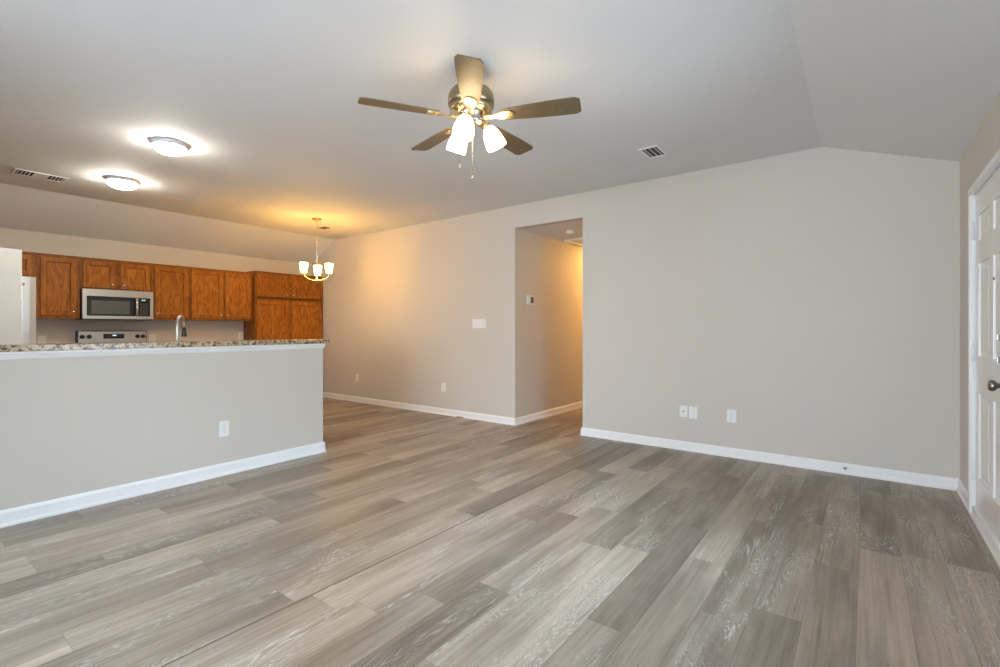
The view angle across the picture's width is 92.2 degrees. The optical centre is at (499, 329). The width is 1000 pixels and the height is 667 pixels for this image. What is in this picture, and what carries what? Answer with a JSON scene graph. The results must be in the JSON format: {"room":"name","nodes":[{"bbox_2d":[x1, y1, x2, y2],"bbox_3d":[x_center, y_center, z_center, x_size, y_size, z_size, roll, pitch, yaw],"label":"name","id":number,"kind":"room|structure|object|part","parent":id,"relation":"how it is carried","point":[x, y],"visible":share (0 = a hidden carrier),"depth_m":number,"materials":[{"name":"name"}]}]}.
{"room":"living room","nodes":[
{"label":"living room","id":0,"kind":"room"},
{"bbox_2d":[0,227,310,342],"bbox_3d":[-5.741,0.003,5.801,0.100,2.385,7.500,0,0,37],"label":"wall","id":1,"kind":"structure","parent":0,"point":[55,330],"depth_m":6.69,"materials":[{"name":"beige paint"}]},
{"bbox_2d":[22,251,35,276],"bbox_3d":[-5.749,-0.746,5.403,0.368,0.302,0.738,0,0,37],"label":"upper cabinet","id":2,"kind":"object","parent":1,"relation":"attached to","point":[28,258],"visible":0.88,"depth_m":5.56,"materials":[{"name":"brown wood"}]},
{"bbox_3d":[-5.526,-0.737,5.455,0.020,0.240,0.321,0,0,37],"label":"cabinet door","id":3,"kind":"part","parent":2,"relation":"part of","materials":[{"name":"brown wood"}]},
{"bbox_2d":[38,336,45,342],"bbox_3d":[-5.607,0.133,5.887,0.009,0.118,0.074,0,0,37],"label":"wall outlet","id":4,"kind":"object","parent":1,"relation":"attached to","point":[41,339],"visible":0.82,"depth_m":5.89,"materials":[{"name":"white plastic"}]},
{"bbox_2d":[36,253,79,318],"bbox_3d":[-5.406,-0.516,5.854,0.368,0.762,0.391,0,0,37],"label":"upper cabinet","id":5,"kind":"object","parent":1,"relation":"attached to","point":[57,276],"visible":0.99,"depth_m":5.76,"materials":[{"name":"brown wood"}]},
{"bbox_3d":[-5.294,-0.886,5.769,0.014,0.022,0.391,0,0,37],"label":"moulding","id":6,"kind":"part","parent":5,"relation":"part of","materials":[{"name":"brown wood"}]},
{"bbox_2d":[80,257,151,291],"bbox_3d":[-5.061,-0.701,6.310,0.368,0.392,0.748,0,0,37],"label":"upper cabinet","id":7,"kind":"object","parent":1,"relation":"attached to","point":[95,273],"visible":0.97,"depth_m":6.21,"materials":[{"name":"brown wood"}]},
{"bbox_3d":[-5.056,-0.692,6.074,0.020,0.330,0.316,0,0,37],"label":"cabinet door","id":8,"kind":"part","parent":7,"relation":"part of","materials":[{"name":"brown wood"}]},
{"bbox_2d":[75,288,152,320],"bbox_3d":[-5.027,-0.314,6.286,0.451,0.381,0.738,0,0,37],"label":"microwave","id":9,"kind":"object","parent":7,"relation":"attached to","point":[95,304],"visible":1,"depth_m":6.15,"materials":[{"name":"silver metal"}]},
{"bbox_3d":[-4.948,-0.294,6.143,0.038,0.243,0.522,0,0,37],"label":"door glass","id":10,"kind":"part","parent":9,"relation":"part of","materials":[{"name":"black glass"}]},
{"bbox_3d":[-4.764,-0.294,6.309,0.060,0.256,0.030,0,0,37],"label":"door handle","id":11,"kind":"part","parent":9,"relation":"part of","materials":[{"name":"silver metal"}]},
{"bbox_3d":[-4.747,-0.294,6.407,0.040,0.243,0.136,0,0,37],"label":"control panel","id":12,"kind":"part","parent":9,"relation":"part of","materials":[{"name":"black glass"}]},
{"bbox_3d":[-4.949,-0.886,6.225,0.014,0.022,0.748,0,0,37],"label":"moulding","id":13,"kind":"part","parent":7,"relation":"part of","materials":[{"name":"brown wood"}]},
{"bbox_3d":[-4.827,-0.692,6.375,0.020,0.330,0.319,0,0,37],"label":"cabinet door","id":14,"kind":"part","parent":7,"relation":"part of","materials":[{"name":"brown wood"}]},
{"bbox_2d":[149,334,155,341],"bbox_3d":[-4.915,0.133,6.800,0.009,0.130,0.084,0,0,37],"label":"wall outlet","id":15,"kind":"object","parent":1,"relation":"attached to","point":[152,337],"visible":0.84,"depth_m":6.80,"materials":[{"name":"white plastic"}]},
{"bbox_2d":[152,263,189,319],"bbox_3d":[-4.696,-0.516,6.790,0.368,0.762,0.454,0,0,37],"label":"upper cabinet","id":16,"kind":"object","parent":1,"relation":"attached to","point":[170,283],"visible":0.91,"depth_m":6.70,"materials":[{"name":"brown wood"}]},
{"bbox_3d":[-4.584,-0.886,6.705,0.014,0.022,0.454,0,0,37],"label":"moulding","id":17,"kind":"part","parent":16,"relation":"part of","materials":[{"name":"brown wood"}]},
{"bbox_2d":[189,267,252,320],"bbox_3d":[-4.287,-0.516,7.330,0.368,0.762,0.898,0,0,37],"label":"upper cabinet","id":18,"kind":"object","parent":1,"relation":"attached to","point":[214,294],"visible":0.99,"depth_m":7.20,"materials":[{"name":"brown wood"}]},
{"bbox_3d":[-4.300,-0.514,7.070,0.020,0.686,0.425,0,0,37],"label":"cabinet door","id":19,"kind":"part","parent":18,"relation":"part of","materials":[{"name":"brown wood"}]},
{"bbox_3d":[-4.174,-0.886,7.245,0.014,0.022,0.898,0,0,37],"label":"moulding","id":20,"kind":"part","parent":18,"relation":"part of","materials":[{"name":"brown wood"}]},
{"bbox_3d":[-4.040,-0.514,7.413,0.020,0.686,0.377,0,0,37],"label":"cabinet door","id":21,"kind":"part","parent":18,"relation":"part of","materials":[{"name":"brown wood"}]},
{"bbox_2d":[238,332,242,338],"bbox_3d":[-4.184,0.100,7.763,0.009,0.120,0.080,0,0,37],"label":"wall outlet","id":22,"kind":"object","parent":1,"relation":"attached to","point":[240,334],"visible":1,"depth_m":7.76,"materials":[{"name":"white plastic"}]},
{"bbox_2d":[0,348,322,510],"bbox_3d":[-2.658,0.666,3.522,0.120,1.058,3.000,0,0,36],"label":"wall","id":23,"kind":"structure","parent":0,"point":[69,426],"depth_m":3.49,"materials":[{"name":"beige paint"}]},
{"bbox_2d":[0,344,324,359],"bbox_3d":[-2.645,0.160,3.518,0.146,0.046,3.008,0,0,36],"label":"trim","id":24,"kind":"structure","parent":23,"relation":"attached to","point":[141,351],"depth_m":3.49,"materials":[{"name":"white paint"}]},
{"bbox_2d":[0,441,326,527],"bbox_3d":[-2.630,1.145,3.519,0.128,0.099,3.028,0,0,36],"label":"baseboard","id":25,"kind":"structure","parent":23,"relation":"attached to","point":[35,511],"depth_m":3.49,"materials":[{"name":"white paint"}]},
{"bbox_2d":[0,339,329,351],"bbox_3d":[-2.704,0.116,3.590,0.345,0.042,3.053,0,0,36],"label":"bar","id":26,"kind":"object","parent":23,"relation":"on","point":[154,344],"visible":1,"depth_m":3.52,"materials":[{"name":"stone"}]},
{"bbox_2d":[219,420,228,436],"bbox_3d":[-2.265,0.815,3.954,0.009,0.126,0.078,0,0,36],"label":"wall outlet","id":27,"kind":"object","parent":23,"relation":"attached to","point":[223,425],"visible":1,"depth_m":3.95,"materials":[{"name":"white plastic"}]},
{"bbox_2d":[0,397,999,666],"bbox_3d":[-1.252,1.235,4.528,8.790,0.080,11.100,0,0,37],"label":"floor","id":28,"kind":"structure","parent":0,"point":[416,538],"depth_m":2.44,"materials":[{"name":"laminate"}]},
{"bbox_2d":[22,276,35,343],"bbox_3d":[-5.612,0.307,5.213,0.756,1.775,0.760,0,0,37],"label":"refrigerator","id":29,"kind":"object","parent":28,"relation":"on","point":[28,283],"visible":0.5,"depth_m":5.28,"materials":[{"name":"metal"}]},
{"bbox_2d":[75,331,146,342],"bbox_3d":[-4.905,0.605,6.214,0.712,1.180,0.748,0,0,37],"label":"range","id":30,"kind":"object","parent":28,"relation":"on","point":[80,336],"visible":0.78,"depth_m":6.35,"materials":[{"name":"silver metal"}]},
{"bbox_2d":[244,271,322,339],"bbox_3d":[-3.631,0.134,8.149,0.424,2.122,1.194,0,0,37],"label":"pantry cabinet","id":31,"kind":"object","parent":28,"relation":"on","point":[285,306],"visible":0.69,"depth_m":7.97,"materials":[{"name":"brown wood"}]},
{"bbox_3d":[-3.683,0.299,7.792,0.020,1.512,0.518,0,0,37],"label":"cabinet door","id":32,"kind":"part","parent":31,"relation":"part of","materials":[{"name":"brown wood"}]},
{"bbox_3d":[-3.683,-0.710,7.792,0.020,0.360,0.518,0,0,37],"label":"cabinet door","id":33,"kind":"part","parent":31,"relation":"part of","materials":[{"name":"brown wood"}]},
{"bbox_3d":[-3.497,-0.916,8.047,0.014,0.022,1.194,0,0,37],"label":"moulding","id":34,"kind":"part","parent":31,"relation":"part of","materials":[{"name":"brown wood"}]},
{"bbox_3d":[-3.320,0.299,8.270,0.020,1.512,0.562,0,0,37],"label":"cabinet door","id":35,"kind":"part","parent":31,"relation":"part of","materials":[{"name":"brown wood"}]},
{"bbox_3d":[-3.320,-0.710,8.270,0.020,0.360,0.562,0,0,37],"label":"cabinet door","id":36,"kind":"part","parent":31,"relation":"part of","materials":[{"name":"brown wood"}]},
{"bbox_3d":[-2.717,0.758,4.126,0.627,0.875,2.090,0,0,37],"label":"base cabinet","id":37,"kind":"object","parent":28,"relation":"on","visible":0},
{"bbox_3d":[-2.719,0.300,4.134,0.640,0.038,2.100,0,0,37],"label":"countertop","id":38,"kind":"structure","parent":37,"relation":"on","visible":0},
{"bbox_2d":[176,315,186,340],"bbox_3d":[-2.753,0.078,4.116,0.085,0.405,0.230,0,0,6],"label":"kitchen faucet","id":39,"kind":"object","parent":38,"relation":"on","point":[184,333],"visible":0.66,"depth_m":4.12,"materials":[{"name":"silver metal"}]},
{"bbox_2d":[0,0,999,263],"bbox_3d":[-2.274,-1.395,3.182,8.790,0.506,7.720,0,0,37],"label":"ceiling","id":40,"kind":"structure","parent":0,"point":[263,96],"depth_m":3.13,"materials":[{"name":"paint"}]},
{"bbox_2d":[11,168,69,182],"bbox_3d":[-4.617,-1.544,4.834,0.230,0.008,0.400,0,0,37],"label":"ceiling vent","id":41,"kind":"object","parent":40,"relation":"in","point":[17,171],"visible":1,"depth_m":4.81,"materials":[{"name":"white metal"}]},
{"bbox_2d":[105,176,139,189],"bbox_3d":[-3.900,-1.501,4.968,0.286,0.094,0.286,0,0,37],"label":"dome light","id":42,"kind":"object","parent":40,"relation":"attached to","point":[120,182],"visible":1,"depth_m":4.89,"materials":[{"name":"white glass"}]},
{"bbox_2d":[151,137,187,155],"bbox_3d":[-2.743,-1.501,3.995,0.259,0.094,0.259,0,0,37],"label":"dome light","id":43,"kind":"object","parent":40,"relation":"attached to","point":[167,146],"visible":1,"depth_m":3.92,"materials":[{"name":"white glass"}]},
{"bbox_2d":[300,217,332,282],"bbox_3d":[-2.572,-1.095,6.672,0.431,0.904,0.401,0,0,37],"label":"chandelier","id":44,"kind":"object","parent":40,"relation":"hanging from","point":[303,265],"visible":1,"depth_m":6.67,"materials":[{"name":"white glass"}]},
{"bbox_3d":[-2.679,-0.846,6.569,0.108,0.128,0.108,0,0,37],"label":"lamp shade","id":45,"kind":"part","parent":44,"relation":"part of","materials":[{"name":"white glass"}]},
{"bbox_3d":[-2.554,-0.896,6.708,0.056,0.506,0.055,0,0,37],"label":"stem","id":46,"kind":"part","parent":44,"relation":"part of","materials":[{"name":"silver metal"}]},
{"bbox_3d":[-2.612,-0.846,6.886,0.108,0.128,0.108,0,0,37],"label":"lamp shade","id":47,"kind":"part","parent":44,"relation":"part of","materials":[{"name":"white glass"}]},
{"bbox_3d":[-2.371,-0.846,6.670,0.108,0.128,0.108,0,0,37],"label":"lamp shade","id":48,"kind":"part","parent":44,"relation":"part of","materials":[{"name":"white glass"}]},
{"bbox_2d":[358,54,581,178],"bbox_3d":[-0.155,-1.212,2.872,1.247,0.670,1.211,0,0,37],"label":"ceiling fan","id":49,"kind":"object","parent":40,"relation":"hanging from","point":[470,100],"visible":1,"depth_m":2.74,"materials":[{"name":"brown wood"}]},
{"bbox_3d":[-0.563,-1.245,2.689,0.440,0.033,0.139,0,0,-21],"label":"blade","id":50,"kind":"part","parent":49,"relation":"part of","materials":[{"name":"brown wood"}]},
{"bbox_3d":[-0.431,-1.245,3.165,0.139,0.033,0.440,0,0,-38],"label":"blade","id":51,"kind":"part","parent":49,"relation":"part of","materials":[{"name":"brown wood"}]},
{"bbox_3d":[-0.262,-1.140,2.950,0.136,0.151,0.121,0,0,37],"label":"lamp shade","id":52,"kind":"part","parent":49,"relation":"part of","materials":[{"name":"white glass"}]},
{"bbox_3d":[-0.200,-1.140,2.692,0.124,0.151,0.134,0,0,37],"label":"lamp shade","id":53,"kind":"part","parent":49,"relation":"part of","materials":[{"name":"white glass"}]},
{"bbox_3d":[-0.196,-1.163,2.713,0.055,0.091,0.063,0,0,37],"label":"bulb","id":54,"kind":"part","parent":49,"relation":"part of","materials":[{"name":"white glass"}]},
{"bbox_3d":[-0.151,-1.245,2.417,0.139,0.033,0.440,0,0,-3],"label":"blade","id":55,"kind":"part","parent":49,"relation":"part of","materials":[{"name":"brown wood"}]},
{"bbox_2d":[449,99,492,117],"bbox_3d":[-0.170,-1.308,2.837,0.256,0.067,0.256,0,0,37],"label":"motor housing","id":56,"kind":"object","parent":49,"relation":"attached to","point":[485,106],"depth_m":2.78,"materials":[{"name":"gold metal"}]},
{"bbox_3d":[-0.160,-1.042,2.792,0.010,0.337,0.010,0,0,37],"label":"pull chain","id":57,"kind":"part","parent":49,"relation":"part of","materials":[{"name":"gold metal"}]},
{"bbox_3d":[-0.086,-1.215,2.862,0.077,0.060,0.048,0,0,-17],"label":"lamp arm","id":58,"kind":"part","parent":49,"relation":"part of","materials":[{"name":"gold metal"}]},
{"bbox_3d":[-0.028,-1.140,2.878,0.128,0.151,0.132,0,0,37],"label":"lamp shade","id":59,"kind":"part","parent":49,"relation":"part of","materials":[{"name":"white glass"}]},
{"bbox_3d":[0.055,-1.245,3.192,0.146,0.033,0.446,0,0,37],"label":"blade","id":60,"kind":"part","parent":49,"relation":"part of","materials":[{"name":"brown wood"}]},
{"bbox_3d":[0.235,-1.245,2.724,0.440,0.033,0.139,0,0,16],"label":"blade","id":61,"kind":"part","parent":49,"relation":"part of","materials":[{"name":"brown wood"}]},
{"bbox_2d":[638,145,667,158],"bbox_3d":[1.334,-1.544,4.187,0.170,0.008,0.270,0,0,37],"label":"ceiling vent","id":62,"kind":"object","parent":40,"relation":"in","point":[655,151],"visible":1,"depth_m":4.18,"materials":[{"name":"white metal"}]},
{"bbox_2d":[520,230,582,416],"bbox_3d":[1.204,-0.037,7.447,0.120,2.464,3.280,0,0,37],"label":"wall","id":63,"kind":"structure","parent":0,"point":[551,270],"depth_m":6.69,"materials":[{"name":"beige paint"}]},
{"bbox_2d":[527,295,533,304],"bbox_3d":[0.396,-0.383,6.265,0.024,0.120,0.150,0,0,37],"label":"thermostat","id":64,"kind":"object","parent":63,"relation":"attached to","point":[530,299],"visible":1,"depth_m":6.25,"materials":[{"name":"white plastic"}]},
{"bbox_2d":[514,401,582,425],"bbox_3d":[1.217,1.151,7.348,0.022,0.088,3.422,0,0,37],"label":"baseboard","id":65,"kind":"structure","parent":63,"relation":"attached to","point":[535,416],"depth_m":6.58,"materials":[{"name":"white paint"}]},
{"bbox_2d":[521,220,582,247],"bbox_3d":[1.655,-1.319,7.167,1.138,0.100,3.380,0,0,37],"label":"ceiling","id":66,"kind":"structure","parent":0,"point":[555,231],"depth_m":6.17,"materials":[{"name":"paint"}]},
{"bbox_2d":[566,230,575,234],"bbox_3d":[0.919,-1.249,6.207,0.132,0.040,0.131,0,0,37],"label":"smoke detector","id":67,"kind":"object","parent":66,"relation":"attached to","point":[570,232],"visible":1,"depth_m":6.17,"materials":[{"name":"white plastic"}]},
{"bbox_2d":[564,238,582,246],"bbox_3d":[1.380,-1.259,6.880,0.680,0.020,0.690,0,0,37],"label":"attic hatch","id":68,"kind":"object","parent":66,"relation":"attached to","point":[577,241],"visible":0.27,"depth_m":6.89,"materials":[{"name":"white paint"}]},
{"bbox_3d":[1.380,-1.265,6.880,0.568,0.008,0.578,0,0,37],"label":"hatch panel","id":69,"kind":"part","parent":68,"relation":"part of","materials":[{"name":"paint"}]},
{"bbox_2d":[311,147,959,478],"bbox_3d":[0.023,-0.176,6.209,8.790,2.743,0.120,0,0,37],"label":"wall","id":70,"kind":"structure","parent":0,"point":[812,296],"depth_m":4.54,"materials":[{"name":"beige paint"}]},
{"bbox_2d":[323,392,513,424],"bbox_3d":[-1.630,1.151,7.374,4.547,0.088,0.022,0,0,37],"label":"baseboard","id":71,"kind":"structure","parent":70,"relation":"attached to","point":[442,411],"depth_m":6.94,"materials":[{"name":"white paint"}]},
{"bbox_2d":[441,383,445,391],"bbox_3d":[-0.793,0.810,6.747,0.080,0.122,0.009,0,0,37],"label":"wall outlet","id":72,"kind":"object","parent":70,"relation":"attached to","point":[443,385],"visible":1,"depth_m":6.74,"materials":[{"name":"white plastic"}]},
{"bbox_2d":[472,319,485,327],"bbox_3d":[-0.275,-0.080,6.353,0.223,0.107,0.011,0,0,37],"label":"light switch","id":73,"kind":"object","parent":70,"relation":"attached to","point":[476,323],"visible":1,"depth_m":6.35,"materials":[{"name":"white plastic"}]},
{"bbox_2d":[680,405,686,416],"bbox_3d":[1.816,0.810,4.762,0.074,0.112,0.018,0,0,37],"label":"cable jack plate","id":74,"kind":"object","parent":70,"relation":"attached to","point":[683,409],"visible":1,"depth_m":4.76,"materials":[{"name":"white plastic"}]},
{"bbox_2d":[689,406,696,418],"bbox_3d":[1.891,0.815,4.711,0.080,0.118,0.008,0,0,37],"label":"blank plate","id":75,"kind":"object","parent":70,"relation":"attached to","point":[692,410],"visible":1,"depth_m":4.71,"materials":[{"name":"white plastic"}]},
{"bbox_2d":[727,409,735,422],"bbox_3d":[2.166,0.810,4.502,0.080,0.120,0.009,0,0,37],"label":"wall outlet","id":76,"kind":"object","parent":70,"relation":"attached to","point":[731,414],"visible":1,"depth_m":4.50,"materials":[{"name":"white plastic"}]},
{"bbox_2d":[582,427,958,490],"bbox_3d":[2.165,1.151,4.495,3.105,0.088,0.022,0,0,37],"label":"baseboard","id":77,"kind":"structure","parent":70,"relation":"attached to","point":[941,482],"depth_m":4.21,"materials":[{"name":"white paint"}]},
{"bbox_2d":[960,92,999,490],"bbox_3d":[1.189,-0.024,0.541,0.120,2.438,7.500,0,0,37],"label":"wall","id":78,"kind":"structure","parent":0,"point":[985,143],"depth_m":3.33,"materials":[{"name":"beige paint"}]},
{"bbox_2d":[956,479,967,509],"bbox_3d":[3.249,1.151,3.373,0.022,0.088,0.493,0,0,37],"label":"baseboard","id":79,"kind":"structure","parent":78,"relation":"attached to","point":[961,490],"depth_m":3.37,"materials":[{"name":"white paint"}]},
{"bbox_2d":[968,148,999,513],"bbox_3d":[2.785,0.137,2.663,0.142,2.116,1.186,0,0,37],"label":"trim","id":80,"kind":"structure","parent":78,"relation":"attached to","point":[993,165],"depth_m":3.09,"materials":[{"name":"white paint"}]},
{"bbox_2d":[970,505,999,567],"bbox_3d":[2.784,1.159,2.663,0.144,0.072,0.950,0,0,37],"label":"trim","id":81,"kind":"structure","parent":78,"relation":"attached to","point":[990,539],"depth_m":2.70,"materials":[{"name":"white paint"}]},
{"bbox_2d":[972,167,999,542],"bbox_3d":[2.745,0.132,2.712,0.118,1.974,0.980,0,0,37],"label":"door","id":82,"kind":"structure","parent":78,"relation":"in","point":[988,197],"depth_m":2.77,"materials":[{"name":"white paint"}]},
{"bbox_3d":[2.475,0.280,2.390,0.078,0.068,0.068,0,0,37],"label":"knob","id":83,"kind":"part","parent":82,"relation":"part of","materials":[{"name":"grey metal"}]},
{"bbox_3d":[-5.822,0.005,4.594,1.230,2.380,0.120,0,0,37],"label":"wall","id":84,"kind":"structure","parent":0,"visible":0},
{"bbox_2d":[0,248,21,343],"bbox_3d":[-5.108,0.183,4.612,0.046,2.000,0.760,0,0,32],"label":"door","id":85,"kind":"structure","parent":84,"relation":"in","point":[10,259],"depth_m":4.86,"materials":[{"name":"white paint"}]}
]}

